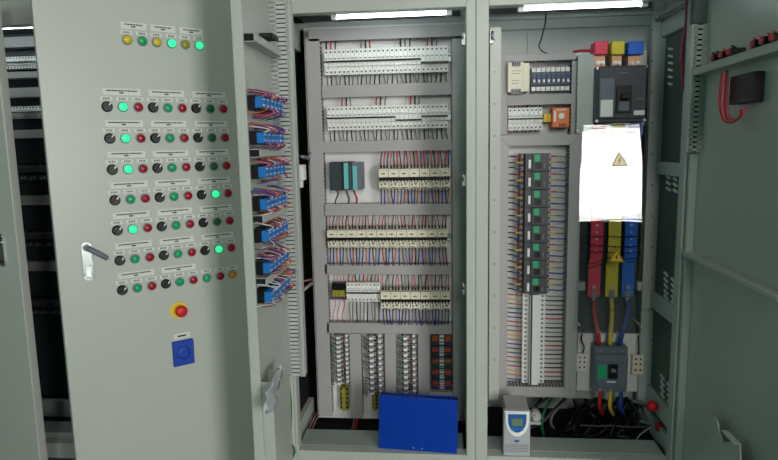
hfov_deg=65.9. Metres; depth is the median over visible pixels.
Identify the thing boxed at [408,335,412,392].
wiring
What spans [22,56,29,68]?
miniature circuit breaker
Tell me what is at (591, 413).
power cable
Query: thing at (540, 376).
block
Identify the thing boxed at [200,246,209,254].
switch
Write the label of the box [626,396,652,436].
power cable
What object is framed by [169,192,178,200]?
lamp
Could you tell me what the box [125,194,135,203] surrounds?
lamp
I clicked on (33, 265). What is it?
duct
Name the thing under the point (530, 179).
case
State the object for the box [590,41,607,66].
stub
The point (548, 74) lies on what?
slim relay
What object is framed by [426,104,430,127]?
miniature circuit breaker
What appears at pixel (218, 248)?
lamp
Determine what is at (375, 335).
wiring
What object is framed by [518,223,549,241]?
circuit breaker
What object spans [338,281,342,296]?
block
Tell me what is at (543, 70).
slim relay
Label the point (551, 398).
power cable
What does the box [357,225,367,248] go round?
contactor
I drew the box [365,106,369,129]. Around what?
miniature circuit breaker
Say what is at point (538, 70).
slim relay
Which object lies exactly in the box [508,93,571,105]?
duct
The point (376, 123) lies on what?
miniature circuit breaker
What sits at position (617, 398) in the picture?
power cable
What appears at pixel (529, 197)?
case
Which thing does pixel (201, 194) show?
switch
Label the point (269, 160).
wiring
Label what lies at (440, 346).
module
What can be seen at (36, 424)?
tall cabinet
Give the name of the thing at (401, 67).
miniature circuit breaker
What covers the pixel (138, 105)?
tall cabinet
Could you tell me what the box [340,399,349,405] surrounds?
block
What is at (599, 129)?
busbar
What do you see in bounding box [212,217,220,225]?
lamp
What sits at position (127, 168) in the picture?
lamp
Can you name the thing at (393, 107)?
miniature circuit breaker
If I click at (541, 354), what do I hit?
block
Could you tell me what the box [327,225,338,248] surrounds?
contactor
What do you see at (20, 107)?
miniature circuit breaker
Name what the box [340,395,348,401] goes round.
block
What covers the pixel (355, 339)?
duct
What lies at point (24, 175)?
contactor
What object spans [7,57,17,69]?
miniature circuit breaker
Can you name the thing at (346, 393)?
block
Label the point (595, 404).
power cable
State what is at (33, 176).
contactor
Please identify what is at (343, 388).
block
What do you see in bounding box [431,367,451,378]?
module
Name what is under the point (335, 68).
miniature circuit breaker
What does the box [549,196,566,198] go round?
wire
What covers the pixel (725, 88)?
wire
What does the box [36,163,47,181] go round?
contactor
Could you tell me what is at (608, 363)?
circuit breaker
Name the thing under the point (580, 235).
wire
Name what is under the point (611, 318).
power cable
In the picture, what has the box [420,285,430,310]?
contactor
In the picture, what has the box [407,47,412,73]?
miniature circuit breaker
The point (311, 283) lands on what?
support arm
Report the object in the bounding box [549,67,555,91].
slim relay
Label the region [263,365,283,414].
plastic sleeve
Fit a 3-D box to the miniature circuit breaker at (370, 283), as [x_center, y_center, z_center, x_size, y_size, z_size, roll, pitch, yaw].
[-0.079,0.274,2.665,0.016,0.086,0.058,0,8,5]
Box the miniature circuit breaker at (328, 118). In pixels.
[326,107,332,130]
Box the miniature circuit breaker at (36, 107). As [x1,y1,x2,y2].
[33,106,38,117]
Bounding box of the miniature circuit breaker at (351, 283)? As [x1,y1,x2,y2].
[350,281,354,301]
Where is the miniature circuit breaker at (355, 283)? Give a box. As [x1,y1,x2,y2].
[353,281,357,301]
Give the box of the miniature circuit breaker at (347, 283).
[346,281,350,301]
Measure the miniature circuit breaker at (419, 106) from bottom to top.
0.099 m
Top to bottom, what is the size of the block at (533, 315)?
0.020 m
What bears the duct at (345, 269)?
attached to the tall cabinet at (269, 36)
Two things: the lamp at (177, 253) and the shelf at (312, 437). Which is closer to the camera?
the lamp at (177, 253)
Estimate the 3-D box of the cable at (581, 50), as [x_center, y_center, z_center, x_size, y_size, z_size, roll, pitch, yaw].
[0.791,-0.728,2.440,0.085,0.014,0.018,1,8,12]
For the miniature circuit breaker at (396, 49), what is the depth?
2.50 m
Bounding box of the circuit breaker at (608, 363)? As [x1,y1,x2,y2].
[589,342,627,391]
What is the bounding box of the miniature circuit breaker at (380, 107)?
[378,105,382,129]
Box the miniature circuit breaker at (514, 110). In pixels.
[512,108,516,130]
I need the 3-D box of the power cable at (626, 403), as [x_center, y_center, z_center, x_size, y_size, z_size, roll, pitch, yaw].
[0.978,0.837,2.648,0.243,0.129,0.054,-8,11,-41]
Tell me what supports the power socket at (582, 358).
attached to the tall cabinet at (707, 241)
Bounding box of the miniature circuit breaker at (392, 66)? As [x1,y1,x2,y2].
[390,47,394,73]
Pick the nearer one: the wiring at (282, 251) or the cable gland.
the wiring at (282, 251)
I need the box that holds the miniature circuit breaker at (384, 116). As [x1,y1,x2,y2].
[382,105,386,128]
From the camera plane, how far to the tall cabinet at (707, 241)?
2.24 m
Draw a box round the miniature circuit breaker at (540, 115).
[538,107,542,129]
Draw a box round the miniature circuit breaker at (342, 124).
[339,106,344,129]
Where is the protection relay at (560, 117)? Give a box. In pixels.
[549,107,569,127]
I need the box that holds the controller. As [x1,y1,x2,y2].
[329,161,364,190]
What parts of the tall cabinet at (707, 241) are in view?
plate, mounting plate, panel, roof panel, mounting plate, plate, plate, clear guard, knob stem, round knob, knob stem, round knob, depth rail, panel, frame, corner rail, depth rail, door, stiffener rail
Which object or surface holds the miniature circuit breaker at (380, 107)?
attached to the rail at (449, 113)
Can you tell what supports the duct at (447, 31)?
attached to the tall cabinet at (269, 36)
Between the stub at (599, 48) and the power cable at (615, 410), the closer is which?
the stub at (599, 48)
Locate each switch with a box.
[101,101,112,111]
[104,133,115,143]
[107,164,117,174]
[109,195,120,204]
[112,225,122,235]
[114,255,124,265]
[117,285,127,294]
[148,102,158,112]
[150,133,160,142]
[152,163,162,172]
[154,192,164,201]
[156,222,166,231]
[159,250,168,259]
[161,279,170,288]
[191,103,200,112]
[193,133,202,142]
[195,162,204,170]
[197,190,205,199]
[198,218,207,227]
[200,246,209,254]
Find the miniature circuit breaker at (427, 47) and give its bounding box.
[426,46,429,72]
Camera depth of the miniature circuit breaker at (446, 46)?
2.48 m
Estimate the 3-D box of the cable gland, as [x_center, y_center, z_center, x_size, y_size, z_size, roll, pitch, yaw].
[0.626,0.792,2.585,0.046,0.056,0.110,0,8,5]
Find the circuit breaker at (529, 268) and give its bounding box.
[517,258,548,276]
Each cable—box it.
[302,412,314,437]
[530,398,565,436]
[534,397,548,407]
[538,12,546,53]
[541,397,552,436]
[550,401,565,428]
[559,401,587,437]
[562,397,597,437]
[568,402,596,435]
[572,399,585,437]
[572,399,602,438]
[573,49,591,52]
[582,398,605,437]
[583,399,612,438]
[586,401,597,436]
[592,300,600,344]
[597,391,604,416]
[597,397,618,435]
[598,399,629,437]
[600,401,616,436]
[606,400,648,439]
[608,300,613,344]
[608,391,614,416]
[610,397,625,438]
[615,402,631,439]
[617,404,638,438]
[618,300,630,344]
[618,392,625,416]
[620,403,635,438]
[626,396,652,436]
[680,0,687,91]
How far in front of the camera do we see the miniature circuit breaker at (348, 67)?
2.52 m
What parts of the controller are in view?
terminal door, terminal door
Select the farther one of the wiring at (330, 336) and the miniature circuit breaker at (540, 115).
the wiring at (330, 336)
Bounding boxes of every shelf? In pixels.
[44,421,72,437]
[301,429,463,448]
[487,436,663,454]
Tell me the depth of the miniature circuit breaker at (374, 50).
2.51 m
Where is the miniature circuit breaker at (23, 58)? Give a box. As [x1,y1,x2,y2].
[19,56,26,68]
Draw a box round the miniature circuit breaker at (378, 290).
[376,281,380,301]
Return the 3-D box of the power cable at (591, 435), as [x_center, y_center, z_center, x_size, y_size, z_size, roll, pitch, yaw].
[0.906,0.836,2.690,0.056,0.115,0.180,2,8,18]
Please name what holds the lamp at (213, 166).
on the tall cabinet at (138, 105)
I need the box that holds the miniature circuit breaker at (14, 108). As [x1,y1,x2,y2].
[11,107,17,118]
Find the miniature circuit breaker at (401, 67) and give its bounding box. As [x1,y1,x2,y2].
[399,47,403,73]
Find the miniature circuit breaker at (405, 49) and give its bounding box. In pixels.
[403,47,407,73]
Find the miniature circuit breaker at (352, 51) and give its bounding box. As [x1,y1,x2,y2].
[350,49,354,75]
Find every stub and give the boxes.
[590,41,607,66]
[607,41,624,65]
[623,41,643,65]
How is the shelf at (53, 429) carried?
attached to the tall cabinet at (36, 424)
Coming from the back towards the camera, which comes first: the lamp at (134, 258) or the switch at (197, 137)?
the switch at (197, 137)
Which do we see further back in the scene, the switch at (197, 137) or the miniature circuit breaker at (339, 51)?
the miniature circuit breaker at (339, 51)
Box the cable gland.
[530,407,540,424]
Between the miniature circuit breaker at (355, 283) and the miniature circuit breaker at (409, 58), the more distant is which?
the miniature circuit breaker at (355, 283)
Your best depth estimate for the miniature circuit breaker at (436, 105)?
2.52 m
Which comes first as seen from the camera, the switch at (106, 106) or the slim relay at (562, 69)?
the switch at (106, 106)
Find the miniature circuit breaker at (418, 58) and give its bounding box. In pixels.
[416,46,420,73]
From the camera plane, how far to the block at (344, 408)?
2.76 m
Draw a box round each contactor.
[17,163,23,182]
[17,163,32,182]
[24,229,37,248]
[27,163,41,182]
[31,295,45,315]
[32,229,47,248]
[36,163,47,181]
[38,295,54,315]
[42,229,53,248]
[47,295,60,315]
[56,300,60,314]
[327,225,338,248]
[337,225,348,248]
[347,225,357,248]
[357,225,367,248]
[367,225,377,248]
[377,225,387,248]
[379,165,389,190]
[381,285,391,309]
[387,225,397,248]
[389,165,399,190]
[390,285,400,310]
[397,225,407,248]
[399,165,409,190]
[400,285,410,310]
[407,225,417,248]
[409,165,419,190]
[410,285,420,310]
[417,225,426,248]
[420,165,429,189]
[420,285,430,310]
[427,225,436,248]
[430,164,439,189]
[430,286,439,310]
[437,225,446,248]
[440,164,449,189]
[441,286,449,310]
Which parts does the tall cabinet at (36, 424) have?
swing handle, roof panel, door, panel, mounting plate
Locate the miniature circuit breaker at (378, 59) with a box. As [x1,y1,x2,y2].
[376,48,381,74]
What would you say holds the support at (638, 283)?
attached to the tall cabinet at (707, 241)
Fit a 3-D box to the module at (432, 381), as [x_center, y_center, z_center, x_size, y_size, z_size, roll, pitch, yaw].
[0.238,0.696,2.715,0.093,0.050,0.058,0,8,5]
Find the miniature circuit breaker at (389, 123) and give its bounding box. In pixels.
[387,105,391,128]
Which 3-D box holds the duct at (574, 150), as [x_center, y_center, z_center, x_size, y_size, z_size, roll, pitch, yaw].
[0.772,0.162,2.545,0.049,1.119,0.075,0,8,5]
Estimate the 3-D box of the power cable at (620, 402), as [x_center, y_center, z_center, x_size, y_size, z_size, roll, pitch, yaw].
[1.022,0.763,2.633,0.020,0.140,0.075,5,10,37]
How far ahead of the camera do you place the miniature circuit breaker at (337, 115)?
2.56 m
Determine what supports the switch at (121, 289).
attached to the tall cabinet at (138, 105)
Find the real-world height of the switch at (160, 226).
0.034 m
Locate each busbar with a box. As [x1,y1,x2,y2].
[587,123,606,302]
[605,123,624,303]
[621,122,641,302]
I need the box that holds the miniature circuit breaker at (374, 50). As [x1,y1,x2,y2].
[372,48,377,74]
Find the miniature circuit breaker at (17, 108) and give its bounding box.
[13,106,22,118]
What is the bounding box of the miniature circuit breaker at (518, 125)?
[516,108,520,129]
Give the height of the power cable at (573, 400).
0.108 m
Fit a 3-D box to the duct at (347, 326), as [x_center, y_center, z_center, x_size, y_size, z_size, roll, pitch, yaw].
[0.001,0.435,2.702,0.560,0.048,0.055,0,8,5]
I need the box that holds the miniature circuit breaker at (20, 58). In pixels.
[16,57,27,69]
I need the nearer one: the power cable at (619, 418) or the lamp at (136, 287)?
the lamp at (136, 287)
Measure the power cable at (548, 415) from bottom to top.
0.123 m
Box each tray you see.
[301,404,465,447]
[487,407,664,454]
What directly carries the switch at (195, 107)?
attached to the tall cabinet at (138, 105)
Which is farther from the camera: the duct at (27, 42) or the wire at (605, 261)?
the duct at (27, 42)
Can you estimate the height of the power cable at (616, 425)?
0.011 m
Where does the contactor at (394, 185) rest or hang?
attached to the rail
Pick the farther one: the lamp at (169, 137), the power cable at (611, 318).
the power cable at (611, 318)
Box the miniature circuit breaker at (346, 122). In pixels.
[344,106,348,129]
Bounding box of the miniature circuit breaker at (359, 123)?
[356,106,361,129]
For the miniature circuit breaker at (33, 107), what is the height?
0.052 m
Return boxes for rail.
[326,111,450,121]
[327,233,450,241]
[434,53,450,61]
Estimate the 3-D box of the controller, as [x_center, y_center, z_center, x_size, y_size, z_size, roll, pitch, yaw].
[-0.181,-0.235,2.602,0.140,0.122,0.099,0,8,5]
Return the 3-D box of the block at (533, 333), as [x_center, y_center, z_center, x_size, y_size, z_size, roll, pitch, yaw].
[0.624,0.438,2.596,0.094,0.020,0.080,0,8,5]
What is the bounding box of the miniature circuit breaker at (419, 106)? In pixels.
[417,104,421,128]
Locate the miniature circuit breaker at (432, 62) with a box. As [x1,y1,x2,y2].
[430,46,434,72]
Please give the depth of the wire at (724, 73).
1.80 m
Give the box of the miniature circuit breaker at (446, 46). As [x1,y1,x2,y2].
[444,45,447,72]
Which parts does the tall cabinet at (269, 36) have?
door, depth rail, panel, depth rail, roof panel, panel, mounting plate, din rail, depth rail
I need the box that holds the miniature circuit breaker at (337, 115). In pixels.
[335,106,339,129]
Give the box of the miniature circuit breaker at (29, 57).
[25,56,33,68]
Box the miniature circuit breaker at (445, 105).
[444,104,447,127]
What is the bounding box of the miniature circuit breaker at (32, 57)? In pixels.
[28,56,36,68]
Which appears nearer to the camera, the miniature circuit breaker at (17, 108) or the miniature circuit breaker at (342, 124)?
the miniature circuit breaker at (342, 124)
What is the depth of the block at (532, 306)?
2.56 m
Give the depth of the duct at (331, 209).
2.60 m
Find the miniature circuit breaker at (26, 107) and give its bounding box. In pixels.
[24,106,34,118]
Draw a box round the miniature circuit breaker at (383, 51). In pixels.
[381,48,386,74]
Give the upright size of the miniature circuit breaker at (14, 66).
0.051 m
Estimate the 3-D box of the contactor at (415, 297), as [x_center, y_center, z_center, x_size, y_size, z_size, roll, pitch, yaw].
[0.118,0.301,2.641,0.041,0.107,0.076,0,8,5]
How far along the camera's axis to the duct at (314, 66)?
2.64 m
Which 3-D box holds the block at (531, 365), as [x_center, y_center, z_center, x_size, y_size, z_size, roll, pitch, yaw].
[0.626,0.576,2.615,0.094,0.020,0.080,0,8,5]
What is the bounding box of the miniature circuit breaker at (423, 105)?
[422,104,425,128]
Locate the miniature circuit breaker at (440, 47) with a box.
[439,46,442,72]
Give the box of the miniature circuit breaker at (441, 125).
[439,104,443,127]
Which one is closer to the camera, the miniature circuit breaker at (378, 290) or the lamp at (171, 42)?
the lamp at (171, 42)
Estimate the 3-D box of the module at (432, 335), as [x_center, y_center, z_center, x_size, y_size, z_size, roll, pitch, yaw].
[0.234,0.488,2.686,0.093,0.050,0.058,0,8,5]
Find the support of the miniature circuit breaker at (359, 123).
attached to the rail at (449, 113)
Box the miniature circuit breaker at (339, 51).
[337,49,342,75]
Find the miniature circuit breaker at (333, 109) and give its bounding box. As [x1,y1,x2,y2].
[331,107,335,129]
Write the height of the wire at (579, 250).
0.018 m
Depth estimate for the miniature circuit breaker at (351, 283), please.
2.66 m
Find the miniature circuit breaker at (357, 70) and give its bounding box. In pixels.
[354,49,359,74]
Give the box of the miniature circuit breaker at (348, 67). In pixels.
[345,49,351,75]
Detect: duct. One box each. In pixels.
[4,36,34,49]
[7,71,37,79]
[9,87,39,97]
[13,129,43,138]
[20,195,49,204]
[27,260,56,270]
[305,39,333,415]
[308,24,463,42]
[322,82,451,98]
[323,139,451,152]
[324,202,451,215]
[325,262,451,274]
[327,319,451,333]
[349,333,363,417]
[385,334,396,392]
[418,334,429,394]
[499,138,508,392]
[499,380,574,397]
[501,53,575,62]
[501,61,507,134]
[501,134,581,145]
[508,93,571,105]
[561,135,581,396]
[567,61,577,133]
[574,54,594,133]
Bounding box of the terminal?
[543,113,550,121]
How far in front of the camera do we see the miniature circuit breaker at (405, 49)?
2.50 m
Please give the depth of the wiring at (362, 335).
2.72 m
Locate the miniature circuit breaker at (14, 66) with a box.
[10,57,21,69]
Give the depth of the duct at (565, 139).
2.45 m
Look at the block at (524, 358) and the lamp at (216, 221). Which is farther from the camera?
the block at (524, 358)
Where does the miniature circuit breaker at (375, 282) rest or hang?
attached to the tall cabinet at (269, 36)
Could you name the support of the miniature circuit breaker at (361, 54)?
attached to the rail at (449, 54)
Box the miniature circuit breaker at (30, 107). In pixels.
[27,106,32,117]
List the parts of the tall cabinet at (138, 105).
swing handle, handle lever, legend plate, legend plate, legend plate, legend plate, legend plate, legend plate, title plate, legend plate, legend plate, title plate, legend plate, title plate, legend plate, legend plate, title plate, legend plate, title plate, legend plate, title plate, title plate, legend plate, title plate, legend plate, legend plate, legend plate, legend plate, legend plate, legend plate, legend plate, legend plate, legend plate, legend plate, legend plate, legend plate, legend plate, legend plate, legend plate, title plate, legend plate, legend plate, title plate, legend plate, title plate, legend plate, title plate, legend plate, legend plate, title plate, legend plate, title plate, legend plate, title plate, legend plate, title plate, legend plate, legend plate, title plate, legend plate, legend plate, legend plate, legend plate, legend plate, title plate, legend plate, legend plate, legend plate, legend plate, legend plate, legend plate, legend plate, legend plate, legend plate, legend plate, title plate, legend plate, title plate, legend plate, title plate, legend plate, title plate, legend plate, title plate, legend plate, title plate, legend plate, legend plate, legend plate, legend plate, legend plate, legend plate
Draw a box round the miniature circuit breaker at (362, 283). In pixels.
[361,281,365,301]
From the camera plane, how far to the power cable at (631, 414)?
2.64 m
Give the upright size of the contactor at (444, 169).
0.109 m
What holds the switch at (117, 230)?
attached to the tall cabinet at (138, 105)
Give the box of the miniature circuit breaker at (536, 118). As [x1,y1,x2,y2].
[534,107,538,129]
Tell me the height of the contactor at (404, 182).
0.109 m
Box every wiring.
[246,89,287,120]
[248,122,288,150]
[250,156,289,183]
[251,185,291,215]
[255,214,292,249]
[256,242,292,273]
[257,268,295,306]
[330,336,334,386]
[341,335,345,384]
[362,335,367,396]
[374,335,378,394]
[396,336,401,392]
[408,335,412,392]
[430,337,452,391]
[712,30,777,55]
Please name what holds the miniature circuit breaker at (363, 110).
attached to the rail at (449, 113)
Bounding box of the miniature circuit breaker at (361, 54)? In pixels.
[359,48,363,74]
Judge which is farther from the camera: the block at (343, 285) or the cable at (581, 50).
the block at (343, 285)
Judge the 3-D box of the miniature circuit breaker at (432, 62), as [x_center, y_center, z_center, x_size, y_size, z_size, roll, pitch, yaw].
[0.180,-0.711,2.500,0.018,0.105,0.058,0,8,5]
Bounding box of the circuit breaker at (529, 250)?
[518,240,549,259]
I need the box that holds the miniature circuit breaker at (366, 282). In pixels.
[365,281,369,301]
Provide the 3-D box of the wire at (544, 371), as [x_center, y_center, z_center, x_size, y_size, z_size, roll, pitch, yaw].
[0.710,0.618,2.611,0.092,0.010,0.008,-1,8,-1]
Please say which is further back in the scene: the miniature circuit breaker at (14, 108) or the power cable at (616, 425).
the miniature circuit breaker at (14, 108)
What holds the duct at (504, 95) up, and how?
attached to the tall cabinet at (707, 241)
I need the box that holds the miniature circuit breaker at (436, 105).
[435,104,438,127]
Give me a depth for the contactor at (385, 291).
2.63 m
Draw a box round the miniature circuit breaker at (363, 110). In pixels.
[361,106,365,129]
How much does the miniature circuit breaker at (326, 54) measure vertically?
0.105 m
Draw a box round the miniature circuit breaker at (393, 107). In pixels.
[391,105,395,128]
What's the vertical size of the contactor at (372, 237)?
0.104 m
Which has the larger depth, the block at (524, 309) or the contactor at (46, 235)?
the contactor at (46, 235)
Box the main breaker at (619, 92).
[593,65,647,122]
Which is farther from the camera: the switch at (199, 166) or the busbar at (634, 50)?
the busbar at (634, 50)
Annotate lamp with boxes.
[118,102,127,111]
[120,133,130,142]
[122,35,131,44]
[123,164,132,173]
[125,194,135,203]
[127,224,137,233]
[130,254,139,263]
[132,283,141,292]
[137,36,147,45]
[151,37,161,46]
[163,103,172,112]
[165,133,174,142]
[167,38,176,48]
[167,163,176,171]
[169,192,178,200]
[171,221,180,229]
[173,249,182,257]
[175,277,184,285]
[180,40,189,49]
[194,41,203,50]
[202,273,210,281]
[205,104,214,112]
[207,133,215,141]
[209,162,217,170]
[211,189,219,197]
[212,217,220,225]
[214,244,222,252]
[228,270,236,278]
[331,10,451,20]
[517,2,647,12]
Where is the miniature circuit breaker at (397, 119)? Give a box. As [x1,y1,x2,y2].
[395,105,399,128]
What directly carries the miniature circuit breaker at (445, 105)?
attached to the rail at (449, 113)
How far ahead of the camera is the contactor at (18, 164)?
2.72 m
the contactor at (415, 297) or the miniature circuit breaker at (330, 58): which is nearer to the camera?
the miniature circuit breaker at (330, 58)
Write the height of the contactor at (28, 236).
0.092 m
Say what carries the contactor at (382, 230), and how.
attached to the rail at (448, 234)
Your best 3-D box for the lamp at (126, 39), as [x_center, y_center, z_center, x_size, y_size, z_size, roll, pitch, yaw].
[-0.851,-0.619,1.952,0.033,0.033,0.015,-7,10,-35]
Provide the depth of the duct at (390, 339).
2.70 m
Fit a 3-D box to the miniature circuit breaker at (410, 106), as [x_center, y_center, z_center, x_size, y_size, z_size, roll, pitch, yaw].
[0.093,-0.480,2.541,0.018,0.099,0.058,0,8,5]
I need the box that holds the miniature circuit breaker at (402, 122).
[400,105,404,128]
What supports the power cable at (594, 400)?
in the tall cabinet at (707, 241)
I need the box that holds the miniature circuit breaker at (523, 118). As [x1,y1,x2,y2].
[521,108,525,129]
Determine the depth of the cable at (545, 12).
2.32 m
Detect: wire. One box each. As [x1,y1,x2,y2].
[290,386,295,457]
[363,302,364,322]
[378,302,379,321]
[544,349,562,350]
[544,358,562,359]
[544,371,562,372]
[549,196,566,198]
[550,178,567,180]
[550,184,567,186]
[550,190,567,192]
[579,250,639,252]
[579,258,639,263]
[579,261,639,267]
[580,235,639,236]
[580,243,639,246]
[718,73,742,123]
[721,72,744,120]
[723,71,746,119]
[726,70,747,118]
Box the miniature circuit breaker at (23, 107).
[20,106,31,118]
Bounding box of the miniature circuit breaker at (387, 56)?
[385,47,390,74]
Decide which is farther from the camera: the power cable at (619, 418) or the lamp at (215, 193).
the power cable at (619, 418)
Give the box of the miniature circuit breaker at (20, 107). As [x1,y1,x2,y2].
[16,106,26,118]
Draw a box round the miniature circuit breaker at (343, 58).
[341,49,347,75]
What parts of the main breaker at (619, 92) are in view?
panel, toggle panel, maker plate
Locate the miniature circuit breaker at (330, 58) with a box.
[328,49,333,75]
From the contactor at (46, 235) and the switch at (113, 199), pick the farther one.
the contactor at (46, 235)
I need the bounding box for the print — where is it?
[554,109,565,121]
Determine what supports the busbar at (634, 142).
attached to the tall cabinet at (707, 241)
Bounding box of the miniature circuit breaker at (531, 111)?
[529,108,533,129]
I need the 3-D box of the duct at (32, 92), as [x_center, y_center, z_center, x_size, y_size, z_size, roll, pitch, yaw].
[-1.647,-0.618,2.708,0.249,0.041,0.055,0,8,5]
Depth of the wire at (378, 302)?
2.67 m
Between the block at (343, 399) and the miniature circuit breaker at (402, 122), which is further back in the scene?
the block at (343, 399)
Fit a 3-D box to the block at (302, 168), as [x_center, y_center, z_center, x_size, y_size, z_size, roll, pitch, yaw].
[-0.361,-0.218,2.430,0.041,0.093,0.056,0,8,5]
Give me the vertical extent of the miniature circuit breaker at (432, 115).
0.099 m
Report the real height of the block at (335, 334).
0.010 m
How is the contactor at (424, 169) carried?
attached to the rail
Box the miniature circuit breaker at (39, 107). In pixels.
[36,106,41,117]
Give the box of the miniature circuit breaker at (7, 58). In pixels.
[6,57,13,69]
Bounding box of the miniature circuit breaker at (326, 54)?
[323,50,329,75]
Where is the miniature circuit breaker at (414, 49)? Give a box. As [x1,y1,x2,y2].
[412,47,416,73]
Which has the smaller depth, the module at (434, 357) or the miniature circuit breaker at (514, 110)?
the miniature circuit breaker at (514, 110)
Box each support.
[578,281,584,290]
[635,281,643,290]
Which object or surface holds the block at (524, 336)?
attached to the tall cabinet at (707, 241)
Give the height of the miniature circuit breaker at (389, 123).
0.099 m
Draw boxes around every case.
[518,153,550,170]
[518,171,550,188]
[518,188,550,206]
[518,206,549,224]
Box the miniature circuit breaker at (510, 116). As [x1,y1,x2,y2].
[507,108,512,130]
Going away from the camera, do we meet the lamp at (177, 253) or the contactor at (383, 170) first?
the lamp at (177, 253)
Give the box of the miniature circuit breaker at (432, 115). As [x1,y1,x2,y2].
[430,104,434,127]
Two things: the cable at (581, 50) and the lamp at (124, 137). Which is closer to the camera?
the lamp at (124, 137)
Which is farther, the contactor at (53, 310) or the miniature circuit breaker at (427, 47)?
the contactor at (53, 310)
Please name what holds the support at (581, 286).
attached to the tall cabinet at (707, 241)
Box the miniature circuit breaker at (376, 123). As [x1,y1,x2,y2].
[374,105,379,129]
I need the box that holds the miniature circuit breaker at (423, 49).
[421,46,425,72]
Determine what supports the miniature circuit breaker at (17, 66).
attached to the rail
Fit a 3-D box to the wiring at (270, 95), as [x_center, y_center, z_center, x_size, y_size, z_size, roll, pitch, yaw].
[-0.392,-0.408,1.959,0.063,0.097,0.309,-1,8,4]
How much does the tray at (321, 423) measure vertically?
0.003 m
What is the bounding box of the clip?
[299,152,310,159]
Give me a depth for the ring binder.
2.42 m
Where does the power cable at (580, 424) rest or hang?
in the tall cabinet at (707, 241)
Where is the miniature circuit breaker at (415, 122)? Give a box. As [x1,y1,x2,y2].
[413,104,417,128]
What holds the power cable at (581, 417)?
in the tall cabinet at (707, 241)
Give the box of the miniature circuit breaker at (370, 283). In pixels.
[369,281,372,301]
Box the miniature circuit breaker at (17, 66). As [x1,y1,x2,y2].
[13,57,24,69]
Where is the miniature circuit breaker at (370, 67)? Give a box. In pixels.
[367,48,372,74]
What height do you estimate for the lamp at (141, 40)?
0.033 m
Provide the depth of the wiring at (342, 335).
2.72 m
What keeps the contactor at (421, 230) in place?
attached to the rail at (448, 234)
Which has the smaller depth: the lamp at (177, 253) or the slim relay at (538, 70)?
the lamp at (177, 253)
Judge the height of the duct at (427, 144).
0.048 m
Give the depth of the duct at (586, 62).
2.43 m
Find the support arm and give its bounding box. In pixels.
[304,281,313,290]
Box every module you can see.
[431,334,451,343]
[431,345,451,356]
[431,356,451,367]
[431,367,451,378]
[431,379,451,389]
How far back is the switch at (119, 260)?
2.00 m
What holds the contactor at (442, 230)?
attached to the rail at (448, 234)
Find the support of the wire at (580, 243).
attached to the busbar at (634, 142)
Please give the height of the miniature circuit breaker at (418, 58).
0.105 m
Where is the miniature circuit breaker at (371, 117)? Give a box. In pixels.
[369,106,374,129]
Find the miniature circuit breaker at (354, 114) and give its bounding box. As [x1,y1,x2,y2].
[352,106,356,129]
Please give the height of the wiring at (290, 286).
0.094 m
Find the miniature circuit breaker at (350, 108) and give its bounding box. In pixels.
[348,106,352,129]
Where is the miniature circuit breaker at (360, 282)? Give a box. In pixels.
[357,281,361,301]
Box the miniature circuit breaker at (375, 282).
[372,281,376,301]
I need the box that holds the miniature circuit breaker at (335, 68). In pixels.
[332,49,338,75]
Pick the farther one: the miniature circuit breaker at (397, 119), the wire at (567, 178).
the miniature circuit breaker at (397, 119)
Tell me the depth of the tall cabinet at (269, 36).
2.36 m
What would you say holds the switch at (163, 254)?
attached to the tall cabinet at (138, 105)
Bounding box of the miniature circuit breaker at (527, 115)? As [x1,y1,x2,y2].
[525,108,529,129]
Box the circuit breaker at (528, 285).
[517,274,548,293]
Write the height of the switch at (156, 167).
0.034 m
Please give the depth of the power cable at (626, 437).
2.61 m
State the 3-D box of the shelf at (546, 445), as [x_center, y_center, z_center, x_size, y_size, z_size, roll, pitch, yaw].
[0.745,0.883,2.450,0.688,0.012,0.118,0,8,5]
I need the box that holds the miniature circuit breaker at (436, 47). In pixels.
[435,46,438,72]
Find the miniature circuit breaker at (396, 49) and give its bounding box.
[394,47,398,73]
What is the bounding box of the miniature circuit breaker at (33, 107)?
[29,106,35,117]
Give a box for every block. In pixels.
[299,164,305,187]
[332,281,335,296]
[334,333,343,336]
[335,281,339,296]
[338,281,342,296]
[340,384,348,392]
[340,390,348,396]
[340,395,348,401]
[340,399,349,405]
[341,281,345,296]
[341,402,349,410]
[520,363,543,371]
[520,365,543,376]
[520,371,543,380]
[520,374,543,384]
[521,292,544,299]
[521,296,544,303]
[521,300,544,308]
[521,305,544,313]
[521,309,544,317]
[521,314,544,322]
[521,318,544,326]
[521,323,544,331]
[521,327,544,335]
[521,332,544,340]
[521,336,544,344]
[521,341,544,349]
[521,346,543,353]
[521,350,543,358]
[521,355,543,362]
[521,359,543,367]
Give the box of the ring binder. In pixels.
[379,392,457,453]
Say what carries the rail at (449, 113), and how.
attached to the tall cabinet at (269, 36)
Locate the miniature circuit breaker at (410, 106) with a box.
[409,105,412,128]
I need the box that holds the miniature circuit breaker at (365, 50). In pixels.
[363,48,368,74]
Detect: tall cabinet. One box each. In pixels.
[0,0,74,459]
[30,0,254,459]
[230,0,475,459]
[475,0,777,459]
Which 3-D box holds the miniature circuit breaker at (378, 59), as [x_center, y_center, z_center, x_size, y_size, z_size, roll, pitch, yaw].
[-0.041,-0.710,2.521,0.018,0.105,0.058,0,8,5]
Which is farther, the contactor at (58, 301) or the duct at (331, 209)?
the contactor at (58, 301)
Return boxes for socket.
[172,338,194,366]
[576,352,587,371]
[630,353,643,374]
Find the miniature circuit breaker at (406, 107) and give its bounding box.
[404,105,408,128]
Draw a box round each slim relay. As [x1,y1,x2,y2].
[530,68,535,91]
[536,68,540,91]
[540,67,545,91]
[545,67,550,91]
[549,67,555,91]
[554,67,560,91]
[558,67,565,91]
[563,67,569,91]
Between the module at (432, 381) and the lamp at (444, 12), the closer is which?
the lamp at (444, 12)

